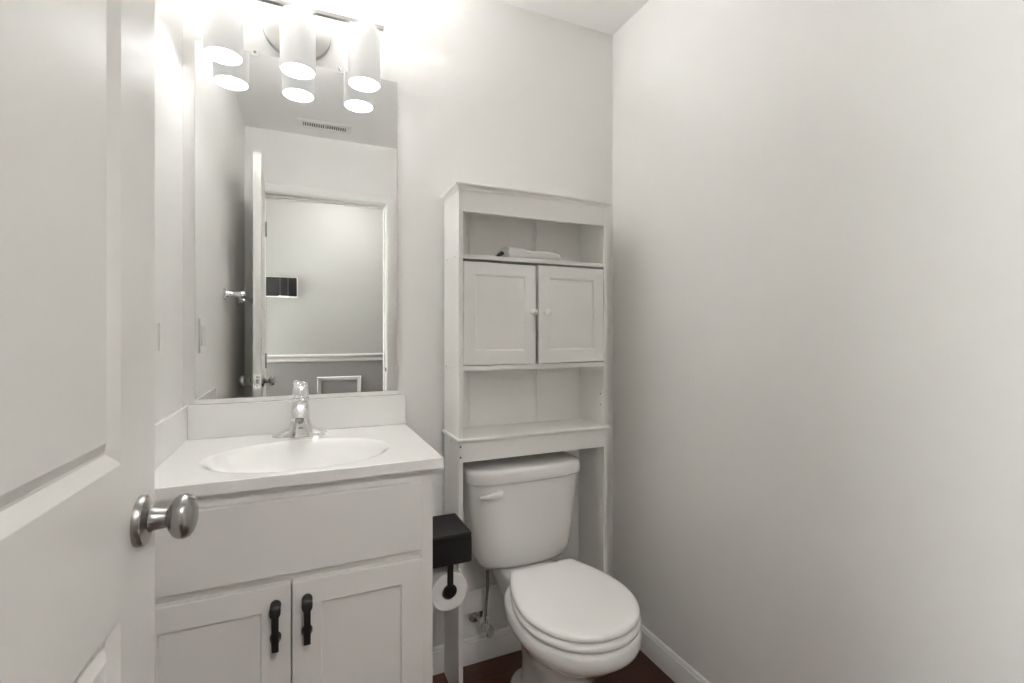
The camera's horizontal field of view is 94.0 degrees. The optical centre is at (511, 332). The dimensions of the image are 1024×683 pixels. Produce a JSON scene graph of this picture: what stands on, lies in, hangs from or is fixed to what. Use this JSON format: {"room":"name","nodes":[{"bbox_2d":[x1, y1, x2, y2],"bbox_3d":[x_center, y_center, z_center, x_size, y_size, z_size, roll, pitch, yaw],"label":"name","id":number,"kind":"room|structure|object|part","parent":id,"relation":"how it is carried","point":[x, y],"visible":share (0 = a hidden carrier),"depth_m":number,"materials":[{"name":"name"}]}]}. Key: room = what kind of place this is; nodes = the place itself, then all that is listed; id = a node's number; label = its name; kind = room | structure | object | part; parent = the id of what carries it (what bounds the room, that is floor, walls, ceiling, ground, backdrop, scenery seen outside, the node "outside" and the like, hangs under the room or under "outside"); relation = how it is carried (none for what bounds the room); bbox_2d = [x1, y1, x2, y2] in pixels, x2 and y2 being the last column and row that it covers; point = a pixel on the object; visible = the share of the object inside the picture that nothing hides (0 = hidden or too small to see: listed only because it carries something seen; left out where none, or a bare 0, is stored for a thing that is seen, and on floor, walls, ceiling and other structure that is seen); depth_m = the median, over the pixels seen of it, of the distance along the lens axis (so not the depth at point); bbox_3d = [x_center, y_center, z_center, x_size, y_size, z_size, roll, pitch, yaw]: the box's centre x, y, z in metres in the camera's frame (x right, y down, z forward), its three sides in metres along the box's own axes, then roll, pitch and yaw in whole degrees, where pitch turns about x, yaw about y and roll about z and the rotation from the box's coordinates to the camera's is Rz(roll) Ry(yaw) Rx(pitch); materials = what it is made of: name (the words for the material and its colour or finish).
{"room":"bathroom","nodes":[
{"label":"bathroom","id":0,"kind":"room"},
{"bbox_2d":[155,0,182,421],"bbox_3d":[-0.678,-0.020,0.627,0.100,2.440,1.620,0,0,-24],"label":"wall","id":1,"kind":"structure","parent":0,"point":[168,13],"depth_m":1.25,"materials":[{"name":"paint"}]},
{"bbox_2d":[155,312,163,361],"bbox_3d":[-0.834,0.009,1.121,0.009,0.117,0.116,0,0,-24],"label":"switch plate","id":2,"kind":"object","parent":1,"relation":"attached to","point":[159,326],"visible":0.59,"depth_m":1.13,"materials":[{"name":"white plastic"}]},
{"bbox_2d":[155,323,156,351],"bbox_3d":[-0.821,0.009,1.096,0.004,0.067,0.033,0,0,-24],"label":"rocker switch","id":3,"kind":"object","parent":2,"relation":"attached to","point":[155,323],"depth_m":1.10,"materials":[{"name":"white plastic"}]},
{"bbox_2d":[158,323,163,350],"bbox_3d":[-0.843,0.009,1.147,0.004,0.067,0.033,0,0,-24],"label":"rocker switch","id":4,"kind":"object","parent":2,"relation":"attached to","point":[160,325],"depth_m":1.14,"materials":[{"name":"white plastic"}]},
{"bbox_2d":[183,0,612,646],"bbox_3d":[-0.289,-0.020,1.736,1.702,2.440,0.100,0,0,-24],"label":"wall","id":5,"kind":"structure","parent":0,"point":[490,92],"depth_m":1.70,"materials":[{"name":"paint"}]},
{"bbox_2d":[203,0,383,92],"bbox_3d":[-0.650,-0.920,1.449,0.504,0.273,0.134,0,0,-24],"label":"vanity light","id":6,"kind":"object","parent":5,"relation":"attached to","point":[299,31],"visible":1,"depth_m":1.42,"materials":[{"name":"white glass"}]},
{"bbox_2d":[204,47,241,64],"bbox_3d":[-0.819,-0.787,1.355,0.092,0.004,0.092,0,0,-24],"label":"diffuser","id":7,"kind":"object","parent":6,"relation":"attached to","point":[221,55],"depth_m":1.35,"materials":[{"name":"white glass"}]},
{"bbox_3d":[-0.819,-0.868,1.355,0.099,0.168,0.099,0,0,-24],"label":"lamp shade","id":8,"kind":"part","parent":6,"relation":"part of","materials":[{"name":"white glass"}]},
{"bbox_2d":[281,63,313,78],"bbox_3d":[-0.642,-0.787,1.433,0.092,0.004,0.092,0,0,-24],"label":"diffuser","id":9,"kind":"object","parent":6,"relation":"attached to","point":[293,70],"depth_m":1.43,"materials":[{"name":"white glass"}]},
{"bbox_3d":[-0.642,-0.868,1.433,0.099,0.168,0.099,0,0,-24],"label":"lamp shade","id":10,"kind":"part","parent":6,"relation":"part of","materials":[{"name":"white glass"}]},
{"bbox_3d":[-0.467,-0.868,1.509,0.099,0.168,0.099,0,0,-24],"label":"lamp shade","id":11,"kind":"part","parent":6,"relation":"part of","materials":[{"name":"white glass"}]},
{"bbox_2d":[349,77,378,91],"bbox_3d":[-0.467,-0.787,1.509,0.092,0.004,0.092,0,0,-24],"label":"diffuser","id":12,"kind":"object","parent":6,"relation":"attached to","point":[363,84],"depth_m":1.50,"materials":[{"name":"white glass"}]},
{"bbox_2d":[195,41,396,403],"bbox_3d":[-0.659,-0.326,1.512,0.583,1.069,0.011,0,0,-24],"label":"wall mirror","id":13,"kind":"object","parent":5,"relation":"attached to","point":[296,179],"visible":1,"depth_m":1.50,"materials":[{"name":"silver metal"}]},
{"bbox_2d":[187,394,405,439],"bbox_3d":[-0.653,0.260,1.511,0.628,0.100,0.018,0,0,-24],"label":"backsplash","id":14,"kind":"structure","parent":5,"relation":"attached to","point":[219,420],"depth_m":1.48,"materials":[{"name":"stone"}]},
{"bbox_2d":[433,626,520,674],"bbox_3d":[0.017,1.154,1.809,0.882,0.092,0.012,0,0,-24],"label":"baseboard","id":15,"kind":"structure","parent":5,"relation":"attached to","point":[478,648],"depth_m":1.75,"materials":[{"name":"paint"}]},
{"bbox_2d":[468,567,493,637],"bbox_3d":[-0.111,0.928,1.695,0.058,0.258,0.117,0,0,-24],"label":"supply valve","id":16,"kind":"object","parent":5,"relation":"attached to","point":[476,616],"visible":0.93,"depth_m":1.67,"materials":[{"name":"silver metal"}]},
{"bbox_3d":[-0.079,1.032,1.657,0.030,0.048,0.020,0,0,-24],"label":"valve handle","id":17,"kind":"part","parent":16,"relation":"part of","materials":[{"name":"silver metal"}]},
{"bbox_2d":[433,650,674,682],"bbox_3d":[0.181,1.230,0.335,3.800,0.060,3.044,0,0,-24],"label":"floor","id":18,"kind":"structure","parent":0,"point":[500,669],"depth_m":1.69,"materials":[{"name":"brown wood"}]},
{"bbox_2d":[155,469,432,682],"bbox_3d":[-0.565,0.769,1.267,0.616,0.862,0.514,0,0,-24],"label":"vanity cabinet","id":19,"kind":"object","parent":18,"relation":"on","point":[329,581],"visible":0.81,"depth_m":1.06,"materials":[{"name":"paint"}]},
{"bbox_3d":[-0.623,0.814,1.005,0.288,0.523,0.018,0,0,-24],"label":"door","id":20,"kind":"part","parent":19,"relation":"part of","materials":[{"name":"paint"}]},
{"bbox_3d":[-0.509,0.631,1.028,0.023,0.098,0.031,0,0,-24],"label":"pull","id":21,"kind":"part","parent":19,"relation":"part of","materials":[{"name":"black metal"}]},
{"bbox_3d":[-0.489,0.449,1.064,0.582,0.166,0.018,0,0,-24],"label":"drawer","id":22,"kind":"part","parent":19,"relation":"part of","materials":[{"name":"paint"}]},
{"bbox_2d":[155,394,443,500],"bbox_3d":[-0.562,0.314,1.289,0.641,0.208,0.497,0,0,-24],"label":"countertop","id":23,"kind":"structure","parent":19,"relation":"on","point":[219,448],"depth_m":1.34,"materials":[{"name":"stone"}]},
{"bbox_2d":[272,382,328,438],"bbox_3d":[-0.644,0.230,1.425,0.140,0.159,0.154,0,0,9],"label":"faucet","id":24,"kind":"object","parent":23,"relation":"on","point":[300,425],"visible":1,"depth_m":1.42,"materials":[{"name":"silver metal"}]},
{"bbox_3d":[-0.619,0.226,1.398,0.054,0.054,0.114,0,0,-24],"label":"spout","id":25,"kind":"part","parent":24,"relation":"part of","materials":[{"name":"silver metal"}]},
{"bbox_3d":[-0.640,0.291,1.448,0.157,0.037,0.053,0,0,-24],"label":"deck plate","id":26,"kind":"part","parent":24,"relation":"part of","materials":[{"name":"silver metal"}]},
{"bbox_3d":[-0.644,0.173,1.457,0.046,0.045,0.065,0,0,-24],"label":"lever handle","id":27,"kind":"part","parent":24,"relation":"part of","materials":[{"name":"silver metal"}]},
{"bbox_3d":[-0.451,0.631,1.053,0.023,0.098,0.031,0,0,-24],"label":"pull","id":28,"kind":"part","parent":19,"relation":"part of","materials":[{"name":"black metal"}]},
{"bbox_3d":[-0.356,0.814,1.122,0.292,0.523,0.018,0,0,-24],"label":"door","id":29,"kind":"part","parent":19,"relation":"part of","materials":[{"name":"paint"}]},
{"bbox_2d":[433,513,471,597],"bbox_3d":[-0.213,0.657,1.413,0.145,0.174,0.165,0,0,-24],"label":"toilet paper holder","id":30,"kind":"object","parent":19,"relation":"attached to","point":[452,539],"visible":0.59,"depth_m":1.35,"materials":[{"name":"black metal"}]},
{"bbox_2d":[433,565,466,610],"bbox_3d":[-0.197,0.734,1.399,0.107,0.107,0.100,0,0,-24],"label":"toilet paper roll","id":31,"kind":"object","parent":30,"relation":"hanging from","point":[441,602],"visible":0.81,"depth_m":1.36,"materials":[{"name":"paper"}]},
{"bbox_3d":[-0.173,0.682,1.344,0.017,0.064,0.004,0,0,-24],"label":"arm","id":32,"kind":"part","parent":30,"relation":"part of"},
{"bbox_3d":[-0.213,0.576,1.413,0.145,0.011,0.164,0,0,-24],"label":"lid","id":33,"kind":"part","parent":30,"relation":"part of","materials":[{"name":"black metal"}]},
{"bbox_2d":[441,181,611,682],"bbox_3d":[0.062,0.358,1.707,0.594,1.683,0.207,0,0,-24],"label":"tall cabinet","id":34,"kind":"object","parent":18,"relation":"on","point":[525,339],"visible":0.95,"depth_m":1.68,"materials":[{"name":"white wood"}]},
{"bbox_3d":[-0.198,0.369,1.611,0.014,1.662,0.172,0,0,-24],"label":"panel","id":35,"kind":"part","parent":34,"relation":"part of","materials":[{"name":"white wood"}]},
{"bbox_3d":[-0.190,-0.061,1.703,0.074,0.801,0.005,0,0,-24],"label":"panel","id":36,"kind":"part","parent":34,"relation":"part of","materials":[{"name":"white wood"}]},
{"bbox_3d":[0.024,0.967,1.794,0.540,0.076,0.012,0,0,-24],"label":"rail","id":37,"kind":"part","parent":34,"relation":"part of","materials":[{"name":"white wood"}]},
{"bbox_3d":[-0.039,-0.064,1.594,0.262,0.338,0.013,0,0,-23],"label":"door","id":38,"kind":"part","parent":34,"relation":"part of","materials":[{"name":"white wood"}]},
{"bbox_3d":[-0.032,-0.061,1.772,0.269,0.801,0.005,0,0,-24],"label":"panel","id":39,"kind":"part","parent":34,"relation":"part of","materials":[{"name":"white wood"}]},
{"bbox_3d":[0.058,-0.472,1.716,0.594,0.021,0.186,0,0,-24],"label":"crown","id":40,"kind":"part","parent":34,"relation":"part of","materials":[{"name":"white wood"}]},
{"bbox_2d":[497,247,559,260],"bbox_3d":[0.061,-0.276,1.713,0.209,0.043,0.122,0,0,-24],"label":"folded cloth","id":41,"kind":"object","parent":34,"relation":"on","point":[514,252],"visible":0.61,"depth_m":1.66,"materials":[{"name":"white fabric"}]},
{"bbox_3d":[0.087,-0.427,1.650,0.540,0.070,0.012,0,0,-24],"label":"rail","id":42,"kind":"part","parent":34,"relation":"part of","materials":[{"name":"white wood"}]},
{"bbox_2d":[463,361,603,370],"bbox_3d":[0.057,0.114,1.719,0.540,0.016,0.162,0,0,-24],"label":"shelf","id":43,"kind":"object","parent":34,"relation":"attached to","point":[467,365],"depth_m":1.64,"materials":[{"name":"white wood"}]},
{"bbox_2d":[463,254,603,269],"bbox_3d":[0.057,-0.248,1.719,0.540,0.014,0.162,0,0,-24],"label":"shelf","id":44,"kind":"object","parent":34,"relation":"attached to","point":[467,258],"depth_m":1.64,"materials":[{"name":"white wood"}]},
{"bbox_3d":[0.073,-0.070,1.619,0.025,0.025,0.028,0,0,-24],"label":"knob","id":45,"kind":"part","parent":34,"relation":"part of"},
{"bbox_3d":[0.120,-0.070,1.634,0.025,0.025,0.028,0,0,-24],"label":"knob","id":46,"kind":"part","parent":34,"relation":"part of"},
{"bbox_3d":[0.181,-0.061,1.866,0.194,0.801,0.005,0,0,-24],"label":"panel","id":47,"kind":"part","parent":34,"relation":"part of","materials":[{"name":"white wood"}]},
{"bbox_3d":[0.211,-0.065,1.700,0.271,0.338,0.013,0,0,-26],"label":"door","id":48,"kind":"part","parent":34,"relation":"part of","materials":[{"name":"white wood"}]},
{"bbox_3d":[0.309,0.369,1.833,0.014,1.662,0.172,0,0,-24],"label":"panel","id":49,"kind":"part","parent":34,"relation":"part of","materials":[{"name":"white wood"}]},
{"bbox_2d":[463,451,641,682],"bbox_3d":[0.124,0.826,1.486,0.433,0.748,0.662,0,0,-24],"label":"toilet","id":50,"kind":"object","parent":18,"relation":"on","point":[572,621],"visible":0.97,"depth_m":1.50,"materials":[{"name":"ceramic"}]},
{"bbox_3d":[-0.064,0.528,1.552,0.081,0.026,0.028,0,0,-24],"label":"flush lever","id":51,"kind":"part","parent":50,"relation":"part of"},
{"bbox_3d":[0.031,0.649,1.698,0.416,0.297,0.190,0,0,-24],"label":"tank","id":52,"kind":"part","parent":50,"relation":"part of","materials":[{"name":"white ceramic"}]},
{"bbox_3d":[0.032,0.476,1.696,0.433,0.048,0.202,0,0,-24],"label":"tank lid","id":53,"kind":"part","parent":50,"relation":"part of","materials":[{"name":"white ceramic"}]},
{"bbox_3d":[0.176,0.760,1.378,0.341,0.019,0.400,0,0,-24],"label":"lid","id":54,"kind":"part","parent":50,"relation":"part of","materials":[{"name":"plastic"}]},
{"bbox_3d":[0.178,0.784,1.375,0.344,0.022,0.400,0,0,-24],"label":"seat","id":55,"kind":"part","parent":50,"relation":"part of","materials":[{"name":"plastic"}]},
{"bbox_2d":[496,0,648,34],"bbox_3d":[0.181,-1.270,0.335,3.800,0.060,3.044,0,0,-24],"label":"ceiling","id":56,"kind":"structure","parent":0,"point":[605,16],"depth_m":1.84,"materials":[{"name":"paint"}]},
{"bbox_2d":[613,0,1023,682],"bbox_3d":[0.789,-0.020,1.269,0.100,2.440,1.620,0,0,-24],"label":"wall","id":57,"kind":"structure","parent":0,"point":[818,205],"depth_m":1.19,"materials":[{"name":"paint"}]},
{"bbox_2d":[640,624,709,682],"bbox_3d":[0.741,1.154,1.241,0.012,0.092,1.608,0,0,-24],"label":"baseboard","id":58,"kind":"structure","parent":57,"relation":"attached to","point":[666,659],"depth_m":1.68,"materials":[{"name":"paint"}]},
{"bbox_3d":[0.286,-0.020,0.096,3.800,2.440,0.126,0,0,-24],"label":"wall","id":59,"kind":"structure","parent":0,"visible":0},
{"bbox_2d":[0,0,198,682],"bbox_3d":[-0.357,0.171,0.284,0.155,2.035,0.752,0,0,-21],"label":"door","id":60,"kind":"structure","parent":59,"relation":"in","point":[80,518],"depth_m":0.44,"materials":[{"name":"paint"}]},
{"bbox_3d":[-0.419,0.228,0.592,0.048,0.054,0.054,0,0,-21],"label":"knob","id":61,"kind":"part","parent":60,"relation":"part of","materials":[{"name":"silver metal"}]}
]}

